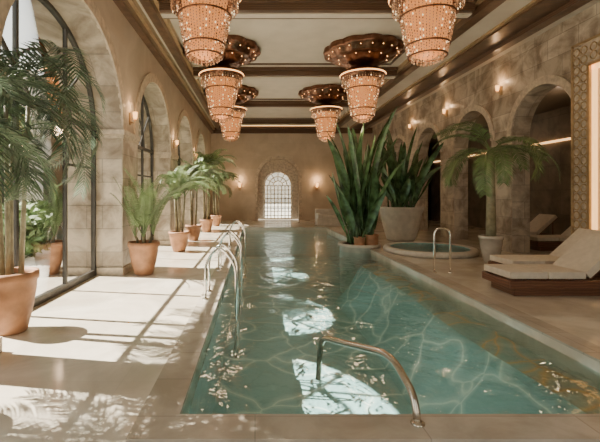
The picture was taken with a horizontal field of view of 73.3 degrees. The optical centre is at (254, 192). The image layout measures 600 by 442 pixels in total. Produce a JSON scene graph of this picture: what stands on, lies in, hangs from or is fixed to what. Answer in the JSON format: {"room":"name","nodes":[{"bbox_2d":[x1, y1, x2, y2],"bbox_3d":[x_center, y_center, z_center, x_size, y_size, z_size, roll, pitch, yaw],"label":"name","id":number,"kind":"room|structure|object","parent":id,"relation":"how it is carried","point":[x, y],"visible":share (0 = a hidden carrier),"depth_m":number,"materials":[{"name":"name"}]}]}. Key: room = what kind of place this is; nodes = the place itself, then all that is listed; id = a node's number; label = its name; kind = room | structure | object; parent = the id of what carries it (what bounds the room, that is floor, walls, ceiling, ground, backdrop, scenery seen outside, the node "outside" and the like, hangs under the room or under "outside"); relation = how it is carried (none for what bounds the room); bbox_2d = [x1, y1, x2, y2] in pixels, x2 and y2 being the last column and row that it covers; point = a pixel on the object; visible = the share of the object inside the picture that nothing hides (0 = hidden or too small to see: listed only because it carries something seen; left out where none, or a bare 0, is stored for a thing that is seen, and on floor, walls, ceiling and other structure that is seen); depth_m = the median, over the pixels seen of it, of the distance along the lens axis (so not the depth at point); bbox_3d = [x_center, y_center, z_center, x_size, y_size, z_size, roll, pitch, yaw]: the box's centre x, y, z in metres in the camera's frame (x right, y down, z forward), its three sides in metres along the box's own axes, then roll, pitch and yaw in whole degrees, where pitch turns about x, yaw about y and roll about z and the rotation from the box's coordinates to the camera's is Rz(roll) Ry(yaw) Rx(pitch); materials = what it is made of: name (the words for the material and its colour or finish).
{"room":"spa","nodes":[
{"label":"spa","id":0,"kind":"room"},
{"bbox_2d":[48,0,210,274],"bbox_3d":[-3.050,-1.275,11.750,0.600,5.950,26.500,0,0,0],"label":"wall","id":1,"kind":"structure","parent":0,"point":[135,60],"depth_m":8.25,"materials":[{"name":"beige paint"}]},
{"bbox_2d":[0,0,95,307],"bbox_3d":[-3.310,-0.670,6.250,0.080,4.740,3.980,0,0,0],"label":"window","id":2,"kind":"structure","parent":1,"relation":"in","point":[71,260],"depth_m":6.94,"materials":[{"name":"brown metal"}]},
{"bbox_2d":[0,0,205,166],"bbox_3d":[-2.965,-2.205,11.765,0.570,2.170,26.590,0,0,0],"label":"trim","id":3,"kind":"structure","parent":1,"relation":"attached to","point":[5,5],"depth_m":8.26,"materials":[{"name":"stone"}]},
{"bbox_2d":[0,218,210,351],"bbox_3d":[-2.980,1.620,11.730,0.540,0.160,26.540,0,0,0],"label":"baseboard","id":4,"kind":"structure","parent":1,"relation":"attached to","point":[101,271],"depth_m":8.21,"materials":[{"name":"stone"}]},
{"bbox_2d":[129,112,137,124],"bbox_3d":[-2.663,-1.630,8.780,0.175,0.280,0.110,0,0,0],"label":"wall sconce","id":5,"kind":"object","parent":1,"relation":"attached to","point":[135,114],"visible":1,"depth_m":8.74,"materials":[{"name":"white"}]},
{"bbox_2d":[138,95,153,239],"bbox_3d":[-3.310,-0.645,11.100,0.080,4.690,3.580,0,0,0],"label":"window","id":6,"kind":"structure","parent":1,"relation":"in","point":[145,147],"depth_m":12.09,"materials":[{"name":"brown metal"}]},
{"bbox_2d":[122,138,210,266],"bbox_3d":[-2.740,0.210,14.400,0.020,2.660,21.200,0,0,0],"label":"cladding","id":7,"kind":"object","parent":1,"relation":"attached to","point":[129,149],"visible":0.41,"depth_m":8.77,"materials":[{"name":"stone"}]},
{"bbox_2d":[173,140,178,148],"bbox_3d":[-2.663,-1.630,13.500,0.175,0.280,0.110,0,0,0],"label":"wall sconce","id":8,"kind":"object","parent":1,"relation":"attached to","point":[177,141],"visible":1,"depth_m":13.47,"materials":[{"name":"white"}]},
{"bbox_2d":[177,137,179,214],"bbox_3d":[-3.310,-0.645,15.800,0.080,4.690,3.480,0,0,0],"label":"window","id":9,"kind":"structure","parent":1,"relation":"in","point":[178,161],"depth_m":17.31,"materials":[{"name":"brown metal"}]},
{"bbox_2d":[0,220,599,441],"bbox_3d":[3.800,1.850,11.750,14.400,0.300,26.500,0,0,0],"label":"floor","id":10,"kind":"structure","parent":0,"point":[89,357],"depth_m":5.01,"materials":[{"name":"tile"}]},
{"bbox_2d":[0,65,86,210],"bbox_3d":[-2.253,0.384,2.859,1.885,2.631,2.845,0,0,0],"label":"areca palm","id":11,"kind":"object","parent":10,"relation":"on","point":[7,151],"visible":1,"depth_m":3.35,"materials":[{"name":"plant"}]},
{"bbox_2d":[0,38,107,335],"bbox_3d":[-2.514,-0.010,4.927,1.607,3.420,2.837,0,0,0],"label":"areca palm","id":12,"kind":"object","parent":10,"relation":"on","point":[18,285],"visible":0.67,"depth_m":4.78,"materials":[{"name":"plant"}]},
{"bbox_2d":[112,168,192,275],"bbox_3d":[-1.965,0.602,8.406,1.450,2.196,2.184,0,0,0],"label":"potted palm","id":13,"kind":"object","parent":10,"relation":"on","point":[143,253],"visible":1,"depth_m":8.14,"materials":[{"name":"plant"}]},
{"bbox_2d":[156,162,221,251],"bbox_3d":[-1.813,0.402,11.490,1.673,2.597,2.707,0,0,0],"label":"potted palm","id":14,"kind":"object","parent":10,"relation":"on","point":[179,237],"visible":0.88,"depth_m":11.42,"materials":[{"name":"plant"}]},
{"bbox_2d":[179,158,224,240],"bbox_3d":[-1.808,0.236,14.249,1.751,2.928,2.808,0,0,0],"label":"potted palm","id":15,"kind":"object","parent":10,"relation":"on","point":[194,229],"visible":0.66,"depth_m":14.13,"materials":[{"name":"plant"}]},
{"bbox_2d":[192,149,236,231],"bbox_3d":[-1.681,-0.078,17.369,1.898,3.556,2.885,0,0,0],"label":"potted palm","id":16,"kind":"object","parent":10,"relation":"on","point":[206,224],"visible":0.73,"depth_m":17.14,"materials":[{"name":"plant"}]},
{"bbox_2d":[204,171,239,225],"bbox_3d":[-1.657,0.291,20.680,1.873,2.818,2.952,0,0,0],"label":"potted palm","id":17,"kind":"object","parent":10,"relation":"on","point":[216,217],"visible":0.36,"depth_m":20.45,"materials":[{"name":"plant"}]},
{"bbox_2d":[315,209,346,225],"bbox_3d":[4.500,1.275,20.875,2.600,0.850,0.950,0,0,0],"label":"bench sofa","id":18,"kind":"object","parent":10,"relation":"on","point":[323,217],"visible":0.42,"depth_m":20.42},
{"bbox_2d":[126,227,599,441],"bbox_3d":[1.440,1.688,11.200,4.640,0.025,16.960,0,0,0],"label":"pool coping","id":19,"kind":"object","parent":10,"relation":"on","point":[160,418],"visible":0.84,"depth_m":2.96,"materials":[{"name":"stone"}]},
{"bbox_2d":[202,244,239,357],"bbox_3d":[-0.545,1.732,6.550,0.570,1.736,0.600,0,0,0],"label":"pool ladder","id":20,"kind":"object","parent":19,"relation":"on","point":[236,313],"visible":1,"depth_m":6.29,"materials":[{"name":"metal"}]},
{"bbox_2d":[216,231,243,313],"bbox_3d":[-0.545,1.732,8.850,0.570,1.736,0.600,0,0,0],"label":"pool ladder","id":21,"kind":"object","parent":19,"relation":"on","point":[226,233],"visible":0.96,"depth_m":8.59,"materials":[{"name":"metal"}]},
{"bbox_2d":[228,220,246,277],"bbox_3d":[-0.545,1.732,12.450,0.570,1.736,0.600,0,0,0],"label":"pool ladder","id":22,"kind":"object","parent":19,"relation":"on","point":[237,221],"visible":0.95,"depth_m":12.19,"materials":[{"name":"metal"}]},
{"bbox_2d":[316,336,424,427],"bbox_3d":[0.963,1.662,3.600,0.140,0.682,1.565,0,0,-19],"label":"handrail","id":23,"kind":"object","parent":19,"relation":"attached to","point":[416,421],"visible":1,"depth_m":3.30,"materials":[{"name":"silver metal"}]},
{"bbox_2d":[189,234,599,413],"bbox_3d":[1.440,2.650,11.200,4.480,1.300,16.800,0,0,0],"label":"swimming pool","id":24,"kind":"object","parent":10,"relation":"in","point":[454,363],"visible":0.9,"depth_m":6.83,"materials":[{"name":"liquid"}]},
{"bbox_2d":[326,107,404,292],"bbox_3d":[3.405,0.247,12.742,2.498,5.706,2.815,0,0,0],"label":"potted plant","id":25,"kind":"object","parent":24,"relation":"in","point":[360,198],"visible":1,"depth_m":12.27,"materials":[{"name":"green plant"}]},
{"bbox_2d":[379,127,443,240],"bbox_3d":[5.524,-0.385,14.539,2.233,4.170,2.514,0,0,14],"label":"potted plant","id":26,"kind":"object","parent":10,"relation":"on","point":[400,221],"visible":0.96,"depth_m":14.03,"materials":[{"name":"green plant"}]},
{"bbox_2d":[383,242,478,258],"bbox_3d":[5.000,1.625,11.500,2.500,0.150,2.500,0,0,0],"label":"tub","id":27,"kind":"object","parent":10,"relation":"on","point":[412,249],"visible":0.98,"depth_m":11.18,"materials":[{"name":"white stone"}]},
{"bbox_2d":[433,227,452,272],"bbox_3d":[3.980,1.214,8.500,0.440,0.972,0.100,0,0,0],"label":"grab rail","id":28,"kind":"object","parent":10,"relation":"on","point":[445,228],"visible":0.98,"depth_m":8.48,"materials":[{"name":"metal"}]},
{"bbox_2d":[432,121,560,262],"bbox_3d":[5.722,0.005,9.698,2.782,3.390,2.813,0,0,27],"label":"palm tree","id":29,"kind":"object","parent":10,"relation":"on","point":[491,243],"visible":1,"depth_m":9.56,"materials":[{"name":"leaf"},{"name":"ceramic"},{"name":"soil"}]},
{"bbox_2d":[482,234,599,295],"bbox_3d":[5.225,1.220,6.910,2.150,0.960,0.820,0,0,0],"label":"sun lounger","id":30,"kind":"object","parent":10,"relation":"on","point":[576,272],"visible":1,"depth_m":6.58,"materials":[{"name":"beige fabric"}]},
{"bbox_2d":[488,228,599,279],"bbox_3d":[5.975,1.220,8.010,2.150,0.960,0.820,0,0,0],"label":"sun lounger","id":31,"kind":"object","parent":10,"relation":"on","point":[579,233],"visible":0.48,"depth_m":8.12,"materials":[{"name":"beige fabric"}]},
{"bbox_2d":[530,214,557,234],"bbox_3d":[9.275,1.220,13.810,2.150,0.960,0.820,0,0,0],"label":"sun lounger","id":32,"kind":"object","parent":10,"relation":"on","point":[540,222],"visible":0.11,"depth_m":13.59,"materials":[{"name":"beige fabric"}]},
{"bbox_2d":[530,226,570,250],"bbox_3d":[9.275,1.220,12.010,2.150,0.960,0.820,0,0,0],"label":"sun lounger","id":33,"kind":"object","parent":10,"relation":"on","point":[537,242],"visible":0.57,"depth_m":11.68,"materials":[{"name":"brown wood"}]},
{"bbox_2d":[211,134,430,219],"bbox_3d":[3.825,-1.275,25.300,14.350,5.950,0.600,0,0,0],"label":"wall","id":34,"kind":"structure","parent":0,"point":[314,158],"depth_m":25.00,"materials":[{"name":"paint"}]},
{"bbox_2d":[264,171,291,219],"bbox_3d":[1.460,0.170,25.450,1.800,3.060,0.120,0,0,0],"label":"window","id":35,"kind":"structure","parent":34,"relation":"in","point":[267,194],"depth_m":25.43,"materials":[{"name":"white glass"}]},
{"bbox_2d":[255,156,301,219],"bbox_3d":[1.460,-0.305,24.985,2.920,4.010,0.070,0,0,0],"label":"trim","id":36,"kind":"structure","parent":34,"relation":"attached to","point":[273,157],"depth_m":24.95,"materials":[{"name":"stone"}]},
{"bbox_2d":[136,0,599,127],"bbox_3d":[2.225,-4.210,11.900,11.150,0.320,26.800,0,0,0],"label":"ceiling","id":37,"kind":"structure","parent":0,"point":[278,40],"depth_m":11.23,"materials":[{"name":"paint"}]},
{"bbox_2d":[170,0,240,66],"bbox_3d":[-0.900,-3.245,7.150,2.311,1.946,2.311,0,0,0],"label":"crystal chandelier","id":38,"kind":"object","parent":37,"relation":"hanging from","point":[204,22],"visible":1,"depth_m":6.89,"materials":[{"name":"orange metal"}]},
{"bbox_2d":[182,35,260,123],"bbox_3d":[-0.980,-3.127,11.700,2.311,2.187,2.311,0,0,0],"label":"crystal chandelier","id":39,"kind":"object","parent":37,"relation":"hanging from","point":[220,79],"visible":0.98,"depth_m":11.35,"materials":[{"name":"orange metal"}]},
{"bbox_2d":[203,84,258,141],"bbox_3d":[-1.000,-3.159,16.600,2.311,2.121,2.311,0,0,0],"label":"crystal chandelier","id":40,"kind":"object","parent":37,"relation":"hanging from","point":[231,129],"visible":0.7,"depth_m":16.29,"materials":[{"name":"orange metal"}]},
{"bbox_2d":[241,125,315,125],"bbox_3d":[1.350,-4.075,24.265,6.700,0.050,0.050,0,0,0],"label":"light strip","id":41,"kind":"object","parent":37,"relation":"attached to","point":[241,125],"visible":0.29,"depth_m":24.24,"materials":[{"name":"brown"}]},
{"bbox_2d":[158,0,476,124],"bbox_3d":[1.350,-4.075,13.650,6.860,0.290,19.700,0,0,0],"label":"ceiling beams","id":42,"kind":"structure","parent":37,"relation":"attached to","point":[247,9],"depth_m":8.92,"materials":[{"name":"brown wood"}]},
{"bbox_2d":[298,84,349,141],"bbox_3d":[2.950,-3.159,16.600,2.311,2.121,2.311,0,0,0],"label":"crystal chandelier","id":43,"kind":"object","parent":37,"relation":"hanging from","point":[325,96],"visible":0.98,"depth_m":16.21,"materials":[{"name":"orange metal"}]},
{"bbox_2d":[243,48,407,118],"bbox_3d":[1.350,-4.200,11.150,6.200,0.040,22.900,0,0,0],"label":"frames","id":44,"kind":"object","parent":37,"relation":"attached to","point":[395,58],"visible":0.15,"depth_m":13.03,"materials":[{"name":"brown wood"}]},
{"bbox_2d":[323,33,403,122],"bbox_3d":[3.150,-3.127,11.700,2.311,2.187,2.311,0,0,0],"label":"crystal chandelier","id":45,"kind":"object","parent":37,"relation":"hanging from","point":[361,56],"visible":1,"depth_m":11.30,"materials":[{"name":"orange metal"}]},
{"bbox_2d":[388,0,464,66],"bbox_3d":[3.080,-3.245,7.150,2.311,1.946,2.311,0,0,0],"label":"crystal chandelier","id":46,"kind":"object","parent":37,"relation":"hanging from","point":[426,23],"visible":1,"depth_m":6.90,"materials":[{"name":"orange metal"}]},
{"bbox_2d":[372,2,599,252],"bbox_3d":[7.550,-1.275,11.750,0.500,5.950,26.500,0,0,0],"label":"wall","id":47,"kind":"structure","parent":0,"point":[548,53],"depth_m":11.85,"materials":[{"name":"stone"}]},
{"bbox_2d":[113,0,591,133],"bbox_3d":[2.275,-3.960,11.750,10.050,0.520,26.500,0,0,0],"label":"crown molding","id":48,"kind":"structure","parent":47,"relation":"attached to","point":[536,15],"depth_m":11.13,"materials":[{"name":"brown wood"}]},
{"bbox_2d":[393,75,570,153],"bbox_3d":[7.290,-2.275,11.750,0.060,1.350,19.800,0,0,0],"label":"trim","id":49,"kind":"structure","parent":47,"relation":"attached to","point":[560,81],"depth_m":11.46,"materials":[{"name":"stone"}]},
{"bbox_2d":[495,85,501,95],"bbox_3d":[7.213,-3.030,11.850,0.175,0.280,0.110,0,0,0],"label":"wall sconce","id":50,"kind":"object","parent":47,"relation":"attached to","point":[498,89],"visible":1,"depth_m":11.83,"materials":[{"name":"brown"}]},
{"bbox_2d":[571,33,599,234],"bbox_3d":[7.205,-0.800,7.515,0.190,5.000,3.030,0,0,0],"label":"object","id":51,"kind":"object","parent":47,"relation":"attached to","point":[585,55],"visible":0.85,"depth_m":8.65,"materials":[{"name":"stone"}]},
{"bbox_2d":[405,105,570,234],"bbox_3d":[9.500,-0.600,11.750,3.400,5.200,26.900,0,0,0],"label":"wall","id":52,"kind":"structure","parent":0,"point":[552,196],"depth_m":15.15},
{"bbox_2d":[433,137,570,162],"bbox_3d":[10.960,-1.885,12.000,0.080,0.070,25.000,0,0,0],"label":"light strip","id":53,"kind":"object","parent":52,"relation":"attached to","point":[564,139],"visible":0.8,"depth_m":14.70,"materials":[{"name":"white"}]},
{"bbox_2d":[430,86,570,143],"bbox_3d":[9.500,-3.150,11.750,3.400,0.200,26.900,0,0,0],"label":"ceiling","id":54,"kind":"structure","parent":0,"point":[557,98],"depth_m":13.82,"materials":[{"name":"brown paint"}]},
{"label":"outside","id":55,"kind":"structure","parent":0,"visible":0},
{"bbox_2d":[24,204,290,295],"bbox_3d":[-10.000,1.890,25.000,70.000,0.320,90.000,0,0,0],"label":"ground","id":56,"kind":"structure","parent":55,"point":[39,261],"depth_m":10.37,"materials":[{"name":"white"}]},
{"bbox_2d":[0,104,32,161],"bbox_3d":[-10.498,-1.184,14.987,4.052,5.907,4.090,0,0,0],"label":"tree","id":57,"kind":"object","parent":56,"relation":"on","point":[19,104],"visible":0.02,"depth_m":15.39,"materials":[{"name":"green plant"}]},
{"bbox_2d":[0,61,49,206],"bbox_3d":[-14.200,-2.785,32.000,2.000,9.030,60.000,0,0,0],"label":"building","id":58,"kind":"structure","parent":56,"relation":"on","point":[46,194],"depth_m":24.87,"materials":[{"name":"stone"}]},
{"bbox_2d":[2,200,49,257],"bbox_3d":[-6.208,0.954,10.499,1.999,1.594,1.960,0,0,0],"label":"shrub","id":59,"kind":"object","parent":56,"relation":"on","point":[37,234],"visible":0.42,"depth_m":10.29,"materials":[{"name":"green plant"}]},
{"bbox_2d":[19,199,49,242],"bbox_3d":[-7.504,0.954,13.508,1.960,1.594,1.999,0,0,-20],"label":"shrub","id":60,"kind":"object","parent":56,"relation":"on","point":[42,205],"visible":0.03,"depth_m":13.40,"materials":[{"name":"green plant"}]},
{"bbox_2d":[264,172,290,203],"bbox_3d":[5.900,-1.285,62.200,38.200,6.030,0.400,0,0,0],"label":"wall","id":61,"kind":"structure","parent":56,"relation":"on","point":[277,188],"depth_m":62.00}
]}

